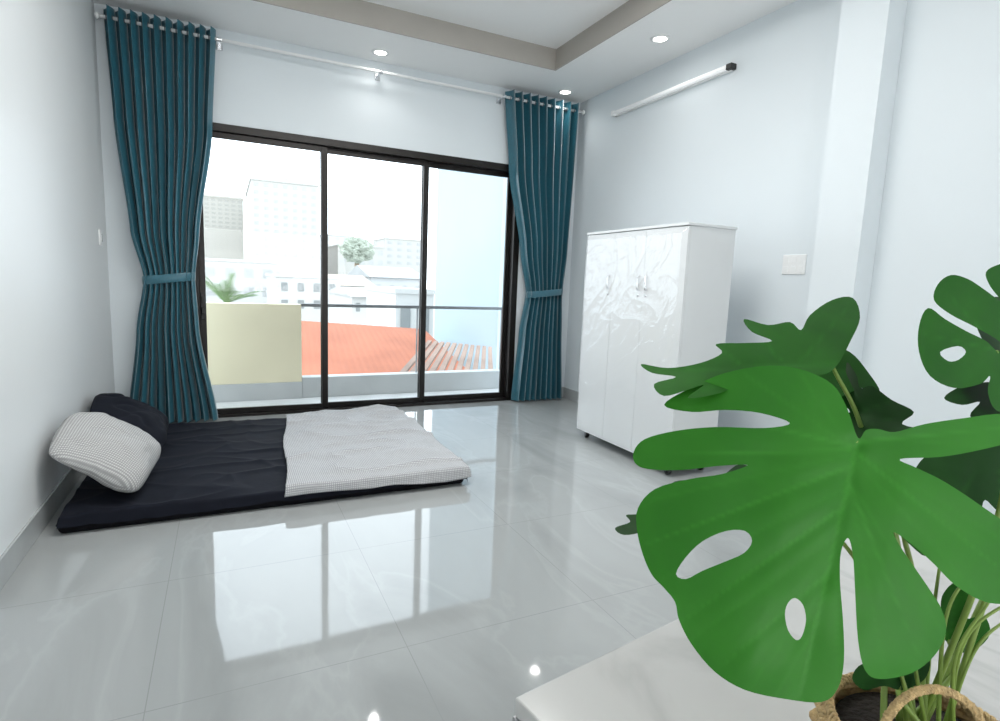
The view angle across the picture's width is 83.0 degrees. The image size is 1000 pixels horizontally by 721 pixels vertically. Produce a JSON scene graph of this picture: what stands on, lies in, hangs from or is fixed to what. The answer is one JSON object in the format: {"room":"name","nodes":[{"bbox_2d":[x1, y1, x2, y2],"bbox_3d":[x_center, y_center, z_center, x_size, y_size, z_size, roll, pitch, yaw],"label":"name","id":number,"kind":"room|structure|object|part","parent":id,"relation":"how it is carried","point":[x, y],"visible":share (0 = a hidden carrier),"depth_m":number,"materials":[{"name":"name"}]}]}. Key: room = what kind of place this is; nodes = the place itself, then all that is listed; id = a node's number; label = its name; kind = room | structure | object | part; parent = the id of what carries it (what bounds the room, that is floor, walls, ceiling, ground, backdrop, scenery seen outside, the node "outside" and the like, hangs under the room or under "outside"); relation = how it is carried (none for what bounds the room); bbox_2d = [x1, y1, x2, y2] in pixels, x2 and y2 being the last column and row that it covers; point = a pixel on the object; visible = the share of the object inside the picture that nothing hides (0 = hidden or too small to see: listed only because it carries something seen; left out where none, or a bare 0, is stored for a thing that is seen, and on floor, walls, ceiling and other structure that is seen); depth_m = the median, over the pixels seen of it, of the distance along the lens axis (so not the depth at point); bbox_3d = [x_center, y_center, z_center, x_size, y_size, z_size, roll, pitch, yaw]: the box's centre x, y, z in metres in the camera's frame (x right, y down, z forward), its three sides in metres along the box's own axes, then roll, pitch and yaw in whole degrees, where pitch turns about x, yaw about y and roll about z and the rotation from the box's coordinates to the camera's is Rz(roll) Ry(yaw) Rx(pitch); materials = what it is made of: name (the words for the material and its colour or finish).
{"room":"studio apartment","nodes":[
{"label":"studio apartment","id":0,"kind":"room"},
{"bbox_2d":[0,0,114,555],"bbox_3d":[-1.233,-0.608,0.428,0.120,3.590,9.400,-1,9,-26],"label":"wall","id":1,"kind":"structure","parent":0,"point":[56,349],"depth_m":2.99,"materials":[{"name":"paint"}]},
{"bbox_2d":[0,468,82,590],"bbox_3d":[-1.232,1.111,0.670,0.012,0.120,9.150,-1,9,-26],"label":"baseboard","id":2,"kind":"structure","parent":1,"relation":"attached to","point":[19,547],"depth_m":2.67,"materials":[{"name":"tile"}]},
{"bbox_2d":[98,229,102,245],"bbox_3d":[-3.029,-0.932,4.288,0.016,0.120,0.080,-1,9,-26],"label":"light switch","id":3,"kind":"object","parent":1,"relation":"attached to","point":[99,230],"visible":1,"depth_m":4.26,"materials":[{"name":"white plastic"}]},
{"bbox_2d":[94,3,579,396],"bbox_3d":[-1.198,-1.307,5.530,4.410,3.590,0.150,-1,9,-26],"label":"wall","id":4,"kind":"structure","parent":0,"point":[254,88],"depth_m":5.06,"materials":[{"name":"paint"}]},
{"bbox_2d":[94,11,584,114],"bbox_3d":[-1.078,-2.637,5.209,4.370,0.080,0.154,-1,9,-26],"label":"curtain rod","id":5,"kind":"object","parent":4,"relation":"attached to","point":[219,40],"visible":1,"depth_m":4.98,"materials":[{"name":"white plastic"}]},
{"bbox_2d":[103,4,217,423],"bbox_3d":[-2.698,-1.068,4.607,0.764,3.210,0.141,-1,9,-26],"label":"curtain","id":6,"kind":"object","parent":5,"relation":"hanging from","point":[162,81],"visible":0.98,"depth_m":4.56,"materials":[{"name":"teal fabric"}]},
{"bbox_2d":[505,89,578,401],"bbox_3d":[0.402,-1.149,6.103,0.867,3.210,0.141,-1,9,-26],"label":"curtain","id":7,"kind":"object","parent":5,"relation":"hanging from","point":[541,139],"visible":1,"depth_m":6.09,"materials":[{"name":"teal fabric"}]},
{"bbox_2d":[195,122,518,417],"bbox_3d":[-1.254,-0.782,5.559,3.150,2.540,0.155,-1,9,-26],"label":"door","id":8,"kind":"structure","parent":4,"relation":"in","point":[325,146],"depth_m":5.56,"materials":[{"name":"brown metal"}]},
{"bbox_3d":[-2.577,-0.473,4.902,0.038,0.240,0.045,-1,9,-26],"label":"handle","id":9,"kind":"part","parent":8,"relation":"part of","materials":[{"name":"black plastic"}]},
{"bbox_3d":[-2.123,-0.738,5.124,1.085,2.450,0.030,-1,9,-26],"label":"sash","id":10,"kind":"part","parent":8,"relation":"part of","materials":[{"name":"clear glass"}]},
{"bbox_3d":[-1.231,-0.766,5.593,1.050,2.450,0.030,-1,9,-26],"label":"sash","id":11,"kind":"part","parent":8,"relation":"part of","materials":[{"name":"clear glass"}]},
{"bbox_3d":[-0.370,-0.794,6.047,1.015,2.450,0.030,-1,9,-26],"label":"sash","id":12,"kind":"part","parent":8,"relation":"part of","materials":[{"name":"clear glass"}]},
{"bbox_2d":[216,388,498,407],"bbox_3d":[-1.343,0.481,6.261,5.800,0.120,0.780,-1,9,-26],"label":"floor","id":13,"kind":"structure","parent":0,"point":[412,394],"depth_m":6.17,"materials":[{"name":"tile"}]},
{"bbox_2d":[206,302,301,401],"bbox_3d":[-3.111,-0.078,5.659,2.120,1.010,0.165,-1,9,-26],"label":"wall","id":14,"kind":"structure","parent":13,"relation":"on","point":[255,349],"depth_m":5.86,"materials":[{"name":"paint"}]},
{"bbox_3d":[-3.127,0.333,5.715,2.120,0.180,0.165,-1,9,-26],"label":"skirting","id":15,"kind":"part","parent":14,"relation":"part of","materials":[{"name":"concrete"}]},
{"bbox_2d":[302,369,499,397],"bbox_3d":[-0.518,0.242,6.980,3.678,0.225,0.150,-1,9,-26],"label":"curb","id":16,"kind":"object","parent":13,"relation":"on","point":[389,382],"visible":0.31,"depth_m":6.57,"materials":[{"name":"concrete"}]},
{"bbox_2d":[301,303,501,372],"bbox_3d":[-0.497,-0.263,6.910,3.678,0.795,0.050,-1,9,-26],"label":"balcony railing","id":17,"kind":"object","parent":16,"relation":"on","point":[416,307],"visible":0.62,"depth_m":6.63,"materials":[{"name":"grey metal"}]},
{"bbox_3d":[-0.482,-0.639,6.859,3.678,0.035,0.050,-1,9,-26],"label":"rail","id":18,"kind":"part","parent":17,"relation":"part of","materials":[{"name":"grey metal"}]},
{"bbox_3d":[-0.985,-0.233,6.677,0.016,0.760,0.016,-1,9,-26],"label":"post","id":19,"kind":"part","parent":17,"relation":"part of","materials":[{"name":"grey metal"}]},
{"bbox_3d":[0.006,-0.259,7.155,0.016,0.760,0.016,-1,9,-26],"label":"post","id":20,"kind":"part","parent":17,"relation":"part of","materials":[{"name":"grey metal"}]},
{"bbox_2d":[0,397,751,720],"bbox_3d":[0.733,1.175,1.664,4.610,0.120,9.400,-1,9,-26],"label":"floor","id":21,"kind":"structure","parent":0,"point":[460,601],"depth_m":2.32,"materials":[{"name":"grey tile"}]},
{"bbox_2d":[56,418,467,532],"bbox_3d":[-1.550,0.644,3.967,2.145,0.108,1.754,-1,9,-26],"label":"mattress","id":22,"kind":"object","parent":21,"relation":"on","point":[207,466],"visible":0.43,"depth_m":3.31,"materials":[{"name":"black fabric"}]},
{"bbox_2d":[49,412,160,492],"bbox_3d":[-2.147,0.488,3.125,0.434,0.392,0.673,-1,9,-26],"label":"pillow","id":23,"kind":"object","parent":22,"relation":"on","point":[119,455],"visible":1,"depth_m":2.93,"materials":[{"name":"fabric"}]},
{"bbox_2d":[90,393,168,449],"bbox_3d":[-2.498,0.402,3.834,0.434,0.343,0.732,-1,9,-26],"label":"pillow","id":24,"kind":"object","parent":22,"relation":"on","point":[149,419],"visible":0.58,"depth_m":3.70,"materials":[{"name":"black fabric"}]},
{"bbox_2d":[283,404,470,496],"bbox_3d":[-1.066,0.589,4.181,1.146,0.128,1.785,-1,9,-26],"label":"blanket","id":25,"kind":"object","parent":22,"relation":"on","point":[377,445],"visible":1,"depth_m":3.79,"materials":[{"name":"fabric"}]},
{"bbox_2d":[577,222,736,474],"bbox_3d":[1.133,-0.128,4.412,0.468,1.745,1.166,-1,9,-26],"label":"wardrobe","id":26,"kind":"object","parent":21,"relation":"on","point":[656,295],"visible":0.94,"depth_m":4.09,"materials":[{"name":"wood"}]},
{"bbox_3d":[0.793,-0.200,4.672,0.018,1.651,0.373,-1,9,-26],"label":"door","id":27,"kind":"part","parent":26,"relation":"part of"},
{"bbox_3d":[0.953,-0.149,4.343,0.018,1.651,0.363,-1,9,-26],"label":"door","id":28,"kind":"part","parent":26,"relation":"part of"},
{"bbox_3d":[1.013,-0.569,4.149,0.026,0.115,0.015,-1,9,-26],"label":"handle","id":29,"kind":"part","parent":26,"relation":"part of","materials":[{"name":"metal"}]},
{"bbox_3d":[1.050,-0.557,4.074,0.026,0.115,0.015,-1,9,-26],"label":"handle","id":30,"kind":"part","parent":26,"relation":"part of","materials":[{"name":"metal"}]},
{"bbox_3d":[1.122,-0.094,3.996,0.018,1.651,0.412,-1,9,-26],"label":"door","id":31,"kind":"part","parent":26,"relation":"part of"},
{"bbox_2d":[512,535,999,720],"bbox_3d":[0.676,0.854,0.971,1.204,0.700,0.624,-3,10,-35],"label":"table","id":32,"kind":"object","parent":21,"relation":"on","point":[659,675],"visible":0.24,"depth_m":0.87,"materials":[{"name":"white stone"}]},
{"bbox_2d":[809,672,998,720],"bbox_3d":[0.485,0.434,0.641,0.236,0.201,0.236,-1,9,-26],"label":"basket","id":33,"kind":"object","parent":32,"relation":"on","point":[859,696],"depth_m":0.66,"materials":[{"name":"wicker"}]},
{"bbox_2d":[615,264,999,720],"bbox_3d":[0.468,0.199,0.691,0.661,0.651,0.450,3,8,2],"label":"monstera","id":34,"kind":"object","parent":33,"relation":"in","point":[817,481],"visible":1,"depth_m":0.55,"materials":[{"name":"plant"}]},
{"bbox_3d":[0.438,0.345,0.631,0.087,0.187,0.006,7,9,28],"label":"stem","id":35,"kind":"part","parent":34,"relation":"part of","materials":[{"name":"green plant"}]},
{"bbox_3d":[0.468,0.346,0.625,0.040,0.188,0.015,5,8,16],"label":"stem","id":36,"kind":"part","parent":34,"relation":"part of","materials":[{"name":"green plant"}]},
{"bbox_3d":[0.508,0.313,0.663,0.008,0.246,0.062,7,9,31],"label":"stem","id":37,"kind":"part","parent":34,"relation":"part of","materials":[{"name":"green plant"}]},
{"bbox_3d":[0.513,0.326,0.631,0.059,0.229,0.015,-1,8,-22],"label":"stem","id":38,"kind":"part","parent":34,"relation":"part of","materials":[{"name":"green plant"}]},
{"bbox_3d":[0.503,0.347,0.616,0.029,0.190,0.008,2,8,-1],"label":"stem","id":39,"kind":"part","parent":34,"relation":"part of","materials":[{"name":"green plant"}]},
{"bbox_3d":[0.527,0.341,0.618,0.056,0.203,0.038,-1,9,-26],"label":"stem","id":40,"kind":"part","parent":34,"relation":"part of","materials":[{"name":"green plant"}]},
{"bbox_3d":[0.550,0.360,0.646,0.074,0.160,0.005,2,8,-5],"label":"stem","id":41,"kind":"part","parent":34,"relation":"part of","materials":[{"name":"green plant"}]},
{"bbox_2d":[93,0,796,102],"bbox_3d":[0.882,-2.286,1.166,4.410,0.300,9.150,-1,9,-26],"label":"ceiling","id":42,"kind":"structure","parent":0,"point":[630,53],"depth_m":4.65,"materials":[{"name":"paint"}]},
{"bbox_2d":[372,48,388,55],"bbox_3d":[-1.063,-2.737,5.023,0.156,0.010,0.156,-1,9,-26],"label":"recessed light","id":43,"kind":"object","parent":42,"relation":"in","point":[379,52],"visible":1,"depth_m":5.01,"materials":[{"name":"white plastic"}]},
{"bbox_2d":[253,0,670,70],"bbox_3d":[0.887,-2.226,1.183,2.930,0.184,7.760,-1,9,-26],"label":"trim","id":44,"kind":"structure","parent":42,"relation":"attached to","point":[358,12],"depth_m":4.67,"materials":[{"name":"beige paint"}]},
{"bbox_2d":[558,89,572,94],"bbox_3d":[0.677,-2.781,5.857,0.156,0.010,0.156,-1,9,-26],"label":"recessed light","id":45,"kind":"object","parent":42,"relation":"in","point":[562,91],"visible":1,"depth_m":5.84,"materials":[{"name":"white plastic"}]},
{"bbox_2d":[650,34,669,42],"bbox_3d":[1.282,-2.574,4.522,0.156,0.010,0.156,-1,9,-26],"label":"recessed light","id":46,"kind":"object","parent":42,"relation":"in","point":[659,38],"visible":1,"depth_m":4.51,"materials":[{"name":"white plastic"}]},
{"bbox_2d":[564,0,999,514],"bbox_3d":[2.846,-0.714,2.396,0.120,3.590,9.400,-1,9,-26],"label":"wall","id":47,"kind":"structure","parent":0,"point":[743,148],"depth_m":3.86,"materials":[{"name":"paint"}]},
{"bbox_2d":[563,387,578,401],"bbox_3d":[2.656,1.010,2.546,0.172,0.120,9.150,-1,9,-26],"label":"baseboard","id":48,"kind":"structure","parent":47,"relation":"attached to","point":[568,393],"depth_m":6.50,"materials":[{"name":"tile"}]},
{"bbox_2d":[611,62,736,116],"bbox_3d":[1.455,-2.351,4.970,0.070,0.050,1.495,-1,9,-26],"label":"tube light","id":49,"kind":"object","parent":47,"relation":"attached to","point":[729,67],"visible":1,"depth_m":4.81,"materials":[{"name":"white plastic"}]},
{"bbox_2d":[782,254,806,273],"bbox_3d":[2.039,-0.665,3.921,0.009,0.135,0.180,-1,9,-26],"label":"light switch","id":50,"kind":"object","parent":47,"relation":"attached to","point":[792,264],"visible":1,"depth_m":3.91,"materials":[{"name":"white plastic"}]},
{"bbox_2d":[806,0,907,411],"bbox_3d":[2.148,-0.745,3.518,0.160,3.290,0.290,-1,9,-26],"label":"column","id":51,"kind":"structure","parent":47,"relation":"attached to","point":[870,35],"depth_m":3.38,"materials":[{"name":"paint"}]},
{"label":"outside","id":52,"kind":"structure","parent":0,"visible":0},
{"bbox_2d":[433,295,434,337],"bbox_3d":[-43.330,-20.604,215.247,410.000,0.500,413.400,-1,9,-26],"label":"ground","id":53,"kind":"structure","parent":52,"point":[434,295],"depth_m":152.09,"materials":[{"name":"white"}]},
{"bbox_2d":[203,194,243,259],"bbox_3d":[-66.531,-24.196,135.106,9.412,26.530,25.279,-1,9,-26],"label":"building","id":54,"kind":"structure","parent":53,"relation":"on","point":[223,215],"depth_m":123.33,"materials":[{"name":"white concrete"}]},
{"bbox_2d":[205,271,261,302],"bbox_3d":[-4.401,3.708,9.536,0.966,10.325,0.724,-1,9,-26],"label":"palm tree","id":55,"kind":"object","parent":53,"relation":"on","point":[219,291],"visible":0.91,"depth_m":8.95,"materials":[{"name":"green plant"}]},
{"bbox_2d":[205,258,276,302],"bbox_3d":[-22.273,-2.804,48.246,5.448,11.281,10.186,-1,9,-26],"label":"building","id":56,"kind":"structure","parent":53,"relation":"on","point":[250,277],"depth_m":43.32,"materials":[{"name":"white concrete"}]},
{"bbox_2d":[245,176,318,275],"bbox_3d":[-43.960,-20.697,112.945,11.476,27.415,25.328,-1,9,-26],"label":"building","id":57,"kind":"structure","parent":53,"relation":"on","point":[282,213],"depth_m":101.28,"materials":[{"name":"white concrete"}]},
{"bbox_2d":[265,273,340,321],"bbox_3d":[-12.816,-0.307,36.393,3.620,10.308,8.143,-1,9,-26],"label":"building","id":58,"kind":"structure","parent":53,"relation":"on","point":[281,288],"depth_m":32.23,"materials":[{"name":"white concrete"}]},
{"bbox_2d":[318,234,351,275],"bbox_3d":[-58.823,-31.548,199.478,10.195,24.219,15.298,-1,9,-26],"label":"building","id":59,"kind":"structure","parent":53,"relation":"on","point":[332,239],"depth_m":191.77,"materials":[{"name":"white concrete"}]},
{"bbox_2d":[328,287,366,324],"bbox_3d":[-6.985,1.290,28.250,2.283,9.820,6.600,-1,9,-26],"label":"house","id":60,"kind":"structure","parent":53,"relation":"on","point":[337,295],"depth_m":25.88,"materials":[{"name":"white concrete"}]},
{"bbox_2d":[328,274,375,286],"bbox_3d":[-10.902,-0.723,39.506,2.493,10.438,8.600,-1,9,-26],"label":"house","id":61,"kind":"structure","parent":53,"relation":"on","point":[346,280],"depth_m":36.75,"materials":[{"name":"white concrete"}]},
{"bbox_2d":[338,236,374,265],"bbox_3d":[-18.710,-8.273,73.763,4.730,15.462,4.617,-1,9,-26],"label":"tree","id":62,"kind":"object","parent":53,"relation":"on","point":[356,250],"visible":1,"depth_m":71.71,"materials":[{"name":"green plant"}]},
{"bbox_2d":[328,244,385,274],"bbox_3d":[-32.207,-16.494,124.940,9.967,16.770,15.292,-1,9,-26],"label":"building","id":63,"kind":"structure","parent":53,"relation":"on","point":[337,264],"depth_m":118.49,"materials":[{"name":"white concrete"}]},
{"bbox_2d":[347,265,419,287],"bbox_3d":[-10.132,-2.453,49.157,4.684,11.304,9.600,-1,9,-26],"label":"house","id":64,"kind":"structure","parent":53,"relation":"on","point":[378,275],"depth_m":45.16,"materials":[{"name":"white concrete"}]},
{"bbox_2d":[373,237,419,273],"bbox_3d":[-32.525,-26.803,179.326,12.470,22.386,15.351,-1,9,-26],"label":"building","id":65,"kind":"structure","parent":53,"relation":"on","point":[405,253],"depth_m":171.57,"materials":[{"name":"white concrete"}]},
{"bbox_2d":[301,321,492,374],"bbox_3d":[-2.180,4.199,9.593,3.664,9.509,4.200,-1,9,-26],"label":"roof","id":66,"kind":"structure","parent":53,"relation":"on","point":[352,348],"depth_m":9.41,"materials":[{"name":"orange tile"}]},
{"bbox_2d":[365,286,434,336],"bbox_3d":[-3.683,2.469,19.934,1.307,10.007,4.089,-1,9,-26],"label":"building","id":67,"kind":"structure","parent":53,"relation":"on","point":[376,295],"depth_m":17.76,"materials":[{"name":"white concrete"}]},
{"bbox_2d":[434,169,506,369],"bbox_3d":[2.339,0.223,12.517,7.146,16.945,3.426,-1,9,-26],"label":"building","id":68,"kind":"structure","parent":53,"relation":"on","point":[471,208],"depth_m":10.44,"materials":[{"name":"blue concrete"}]}
]}

